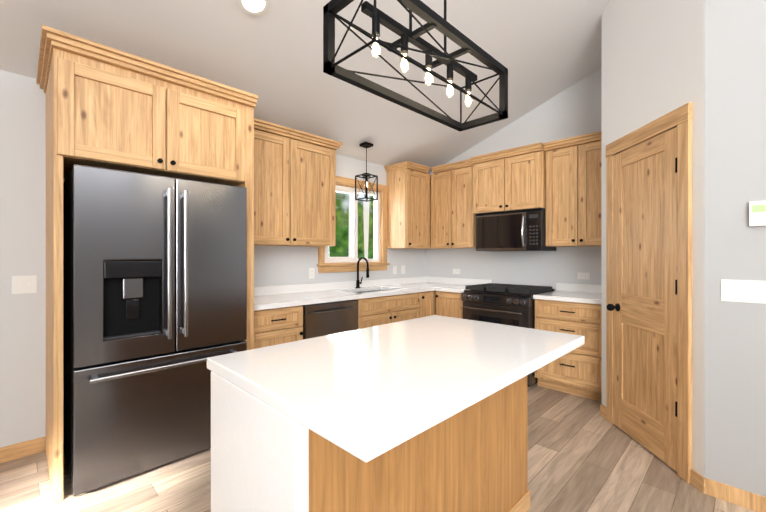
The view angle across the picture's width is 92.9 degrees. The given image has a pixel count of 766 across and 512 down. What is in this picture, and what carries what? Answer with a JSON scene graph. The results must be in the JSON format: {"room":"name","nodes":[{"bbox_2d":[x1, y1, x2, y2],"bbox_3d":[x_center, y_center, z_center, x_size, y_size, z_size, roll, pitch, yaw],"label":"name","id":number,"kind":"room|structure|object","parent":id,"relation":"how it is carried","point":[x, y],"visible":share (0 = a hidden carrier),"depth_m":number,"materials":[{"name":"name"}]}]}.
{"room":"kitchen","nodes":[
{"label":"kitchen","id":0,"kind":"room"},
{"bbox_2d":[0,70,425,449],"bbox_3d":[-1.905,0.035,2.882,0.150,2.520,7.300,0,0,45],"label":"wall","id":1,"kind":"structure","parent":0,"point":[22,252],"depth_m":2.38,"materials":[{"name":"white paint"}]},
{"bbox_2d":[0,436,44,462],"bbox_3d":[-2.331,1.247,2.339,0.013,0.095,0.239,0,0,45],"label":"baseboard","id":2,"kind":"structure","parent":1,"relation":"attached to","point":[21,449],"depth_m":2.34,"materials":[{"name":"brown wood"}]},
{"bbox_2d":[12,275,36,293],"bbox_3d":[-2.316,0.185,2.353,0.016,0.115,0.115,0,0,45],"label":"light switch","id":3,"kind":"object","parent":1,"relation":"attached to","point":[23,284],"visible":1,"depth_m":2.35,"materials":[{"name":"white plastic"}]},
{"bbox_2d":[254,118,342,246],"bbox_3d":[-0.942,-0.627,3.460,0.397,1.055,1.114,0,0,45],"label":"upper cabinet","id":4,"kind":"object","parent":1,"relation":"attached to","point":[294,187],"visible":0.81,"depth_m":3.36,"materials":[{"name":"brown wood"}]},
{"bbox_2d":[309,268,314,278],"bbox_3d":[-0.766,0.185,3.913,0.008,0.115,0.072,0,0,45],"label":"electrical outlet","id":5,"kind":"object","parent":1,"relation":"attached to","point":[311,273],"visible":1,"depth_m":3.91,"materials":[{"name":"white plastic"}]},
{"bbox_2d":[317,176,389,272],"bbox_3d":[-0.352,-0.362,4.370,0.150,1.095,1.100,0,0,45],"label":"window","id":6,"kind":"structure","parent":1,"relation":"in","point":[324,267],"depth_m":4.42,"materials":[{"name":"brown wood"}]},
{"bbox_2d":[393,266,396,273],"bbox_3d":[0.163,0.185,4.838,0.016,0.115,0.072,0,0,45],"label":"electrical outlet","id":7,"kind":"object","parent":1,"relation":"attached to","point":[394,269],"visible":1,"depth_m":4.83,"materials":[{"name":"white plastic"}]},
{"bbox_2d":[401,265,404,273],"bbox_3d":[0.276,0.185,4.958,0.008,0.115,0.072,0,0,45],"label":"electrical outlet","id":8,"kind":"object","parent":1,"relation":"attached to","point":[402,269],"visible":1,"depth_m":4.95,"materials":[{"name":"white plastic"}]},
{"bbox_2d":[384,161,432,248],"bbox_3d":[0.456,-0.627,4.861,0.397,1.055,0.858,0,0,45],"label":"upper cabinet","id":9,"kind":"object","parent":1,"relation":"attached to","point":[409,206],"visible":0.94,"depth_m":4.63,"materials":[{"name":"brown wood"}]},
{"bbox_2d":[0,0,609,173],"bbox_3d":[0.502,-2.349,0.482,7.250,2.567,7.300,0,0,45],"label":"ceiling","id":10,"kind":"structure","parent":0,"point":[541,51],"depth_m":2.87,"materials":[{"name":"white paint"}]},
{"bbox_2d":[238,0,268,14],"bbox_3d":[-0.789,-1.551,2.221,0.176,0.012,0.176,0,-19,-45],"label":"recessed light","id":11,"kind":"object","parent":10,"relation":"in","point":[255,7],"visible":1,"depth_m":2.25,"materials":[{"name":"white plastic"}]},
{"bbox_2d":[355,142,377,201],"bbox_3d":[-0.185,-0.937,4.062,0.181,0.626,0.181,0,0,45],"label":"light","id":12,"kind":"object","parent":10,"relation":"hanging from","point":[366,175],"visible":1,"depth_m":4.05,"materials":[{"name":"black metal"}]},
{"bbox_2d":[323,0,507,131],"bbox_3d":[0.193,-1.296,1.538,0.270,1.262,0.890,0,0,45],"label":"chandelier","id":13,"kind":"object","parent":10,"relation":"hanging from","point":[419,8],"visible":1,"depth_m":1.46,"materials":[{"name":"black metal"}]},
{"bbox_2d":[0,383,755,511],"bbox_3d":[0.556,1.355,0.429,7.200,0.120,7.400,0,0,45],"label":"floor","id":14,"kind":"structure","parent":0,"point":[584,454],"depth_m":2.10,"materials":[{"name":"brown wood"}]},
{"bbox_2d":[36,25,257,503],"bbox_3d":[-1.589,0.070,2.510,0.822,2.450,1.138,0,0,45],"label":"surround","id":15,"kind":"object","parent":14,"relation":"on","point":[107,107],"visible":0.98,"depth_m":2.13,"materials":[{"name":"brown wood"}]},
{"bbox_2d":[63,164,246,495],"bbox_3d":[-1.542,0.405,2.485,0.846,1.771,0.930,0,0,45],"label":"fridge","id":16,"kind":"object","parent":14,"relation":"on","point":[154,292],"visible":0.85,"depth_m":2.14,"materials":[{"name":"grey metal"}]},
{"bbox_2d":[254,305,302,348],"bbox_3d":[-1.065,0.858,3.153,0.654,0.874,0.506,0,0,45],"label":"base cabinet","id":17,"kind":"object","parent":14,"relation":"on","point":[276,326],"visible":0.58,"depth_m":2.96,"materials":[{"name":"brown wood"}]},
{"bbox_2d":[302,300,357,339],"bbox_3d":[-0.649,0.861,3.530,0.674,0.868,0.598,0,0,45],"label":"dishwasher","id":18,"kind":"object","parent":14,"relation":"on","point":[324,319],"visible":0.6,"depth_m":3.29,"materials":[{"name":"grey metal"}]},
{"bbox_2d":[354,292,419,328],"bbox_3d":[-0.117,0.858,4.107,0.648,0.874,0.956,0,0,45],"label":"base cabinet","id":19,"kind":"object","parent":14,"relation":"on","point":[376,311],"visible":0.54,"depth_m":3.86,"materials":[{"name":"brown wood"}]},
{"bbox_2d":[254,276,492,310],"bbox_3d":[-0.052,0.457,3.879,1.065,0.324,2.969,0,0,45],"label":"countertop","id":20,"kind":"structure","parent":19,"relation":"on","point":[272,297],"depth_m":3.94,"materials":[{"name":"white stone"}]},
{"bbox_2d":[356,257,368,287],"bbox_3d":[-0.225,0.195,4.256,0.216,0.366,0.093,0,0,45],"label":"faucet","id":21,"kind":"object","parent":20,"relation":"on","point":[358,282],"visible":0.98,"depth_m":4.28,"materials":[{"name":"black metal"}]},
{"bbox_2d":[207,315,583,511],"bbox_3d":[0.148,0.835,1.527,0.872,0.920,1.390,0,0,45],"label":"kitchen island","id":22,"kind":"object","parent":14,"relation":"on","point":[426,414],"visible":1,"depth_m":1.20,"materials":[{"name":"white stone"}]},
{"bbox_2d":[418,291,435,317],"bbox_3d":[0.535,0.858,4.762,0.648,0.874,0.887,0,0,45],"label":"base cabinet","id":23,"kind":"object","parent":14,"relation":"on","point":[427,307],"visible":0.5,"depth_m":4.36,"materials":[{"name":"brown wood"}]},
{"bbox_2d":[436,291,462,318],"bbox_3d":[0.992,0.858,4.476,0.430,0.874,0.648,0,0,45],"label":"base cabinet","id":24,"kind":"object","parent":14,"relation":"on","point":[449,304],"visible":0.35,"depth_m":4.29,"materials":[{"name":"brown wood"}]},
{"bbox_2d":[462,283,554,386],"bbox_3d":[1.365,0.814,4.005,0.756,0.962,0.742,0,0,45],"label":"range","id":25,"kind":"object","parent":14,"relation":"on","point":[508,304],"visible":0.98,"depth_m":3.75,"materials":[{"name":"black metal"}]},
{"bbox_2d":[535,299,601,401],"bbox_3d":[1.910,0.858,3.557,0.636,0.874,0.654,0,0,45],"label":"drawers","id":26,"kind":"object","parent":14,"relation":"on","point":[577,371],"visible":0.65,"depth_m":3.32,"materials":[{"name":"brown wood"}]},
{"bbox_2d":[533,283,601,303],"bbox_3d":[1.917,0.357,3.564,0.636,0.124,0.636,0,0,45],"label":"countertop","id":27,"kind":"structure","parent":26,"relation":"on","point":[580,293],"depth_m":3.59,"materials":[{"name":"white stone"}]},
{"bbox_2d":[426,67,601,290],"bbox_3d":[1.536,-0.407,4.500,2.740,3.403,0.150,0,0,45],"label":"wall","id":28,"kind":"structure","parent":0,"point":[575,109],"depth_m":4.13,"materials":[{"name":"white paint"}]},
{"bbox_2d":[431,159,475,248],"bbox_3d":[0.962,-0.627,4.684,0.659,1.055,0.397,0,0,45],"label":"upper cabinet","id":29,"kind":"object","parent":28,"relation":"attached to","point":[453,221],"visible":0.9,"depth_m":4.55,"materials":[{"name":"brown wood"}]},
{"bbox_2d":[453,269,459,273],"bbox_3d":[0.992,0.210,4.931,0.115,0.072,0.008,0,0,45],"label":"outlet","id":30,"kind":"object","parent":28,"relation":"attached to","point":[456,271],"visible":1,"depth_m":4.93,"materials":[{"name":"white plastic"}]},
{"bbox_2d":[470,142,545,213],"bbox_3d":[1.467,-0.826,4.143,0.814,0.658,0.452,0,0,45],"label":"upper cabinet","id":31,"kind":"object","parent":28,"relation":"attached to","point":[509,179],"visible":0.94,"depth_m":3.97,"materials":[{"name":"brown wood"}]},
{"bbox_2d":[476,208,555,250],"bbox_3d":[1.477,-0.275,4.114,0.756,0.436,0.475,0,0,45],"label":"microwave","id":32,"kind":"object","parent":31,"relation":"attached to","point":[518,230],"visible":1,"depth_m":3.93,"materials":[{"name":"grey metal"}]},
{"bbox_2d":[543,131,601,246],"bbox_3d":[2.001,-0.627,3.648,0.635,1.055,0.397,0,0,45],"label":"upper cabinet","id":33,"kind":"object","parent":28,"relation":"attached to","point":[573,191],"visible":0.71,"depth_m":3.56,"materials":[{"name":"brown wood"}]},
{"bbox_2d":[578,272,589,279],"bbox_3d":[2.103,0.210,3.822,0.115,0.072,0.008,0,0,45],"label":"electrical outlet","id":34,"kind":"object","parent":28,"relation":"attached to","point":[585,276],"visible":1,"depth_m":3.81,"materials":[{"name":"white plastic"}]},
{"bbox_2d":[602,0,704,476],"bbox_3d":[1.835,-0.515,2.487,0.120,3.620,0.991,0,0,2],"label":"wall","id":35,"kind":"structure","parent":0,"point":[653,60],"depth_m":2.29,"materials":[{"name":"white paint"}]},
{"bbox_2d":[606,127,676,471],"bbox_3d":[1.722,0.258,2.474,0.101,2.050,0.636,0,0,2],"label":"pantry door","id":36,"kind":"structure","parent":35,"relation":"in","point":[643,307],"depth_m":2.42,"materials":[{"name":"brown wood"}]},
{"bbox_2d":[600,102,704,493],"bbox_3d":[1.759,0.211,2.483,0.030,2.168,1.003,0,0,2],"label":"door frame","id":37,"kind":"structure","parent":35,"relation":"attached to","point":[680,118],"depth_m":2.13,"materials":[{"name":"brown wood"}]},
{"bbox_2d":[705,0,765,496],"bbox_3d":[3.095,-1.155,0.747,3.652,4.900,0.120,0,0,45],"label":"wall","id":38,"kind":"structure","parent":0,"point":[735,242],"depth_m":1.91,"materials":[{"name":"grey paint"}]},
{"bbox_2d":[702,477,765,511],"bbox_3d":[3.045,1.252,0.702,3.661,0.085,0.013,0,0,45],"label":"baseboard","id":39,"kind":"structure","parent":38,"relation":"attached to","point":[738,496],"depth_m":1.90,"materials":[{"name":"brown wood"}]},
{"bbox_2d":[721,279,765,303],"bbox_3d":[1.859,0.182,1.883,0.165,0.115,0.016,0,0,45],"label":"light switch","id":40,"kind":"object","parent":38,"relation":"attached to","point":[750,291],"visible":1,"depth_m":1.88,"materials":[{"name":"white plastic"}]},
{"bbox_2d":[749,200,765,225],"bbox_3d":[1.899,-0.215,1.839,0.072,0.124,0.021,0,0,45],"label":"thermostat","id":41,"kind":"object","parent":38,"relation":"attached to","point":[757,213],"visible":1,"depth_m":1.84,"materials":[{"name":"white plastic"}]},
{"label":"outside","id":42,"kind":"structure","parent":0,"visible":0},
{"bbox_2d":[327,192,373,258],"bbox_3d":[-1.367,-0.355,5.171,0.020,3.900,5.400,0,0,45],"label":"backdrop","id":43,"kind":"structure","parent":42,"point":[345,233],"depth_m":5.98,"materials":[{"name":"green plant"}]}
]}

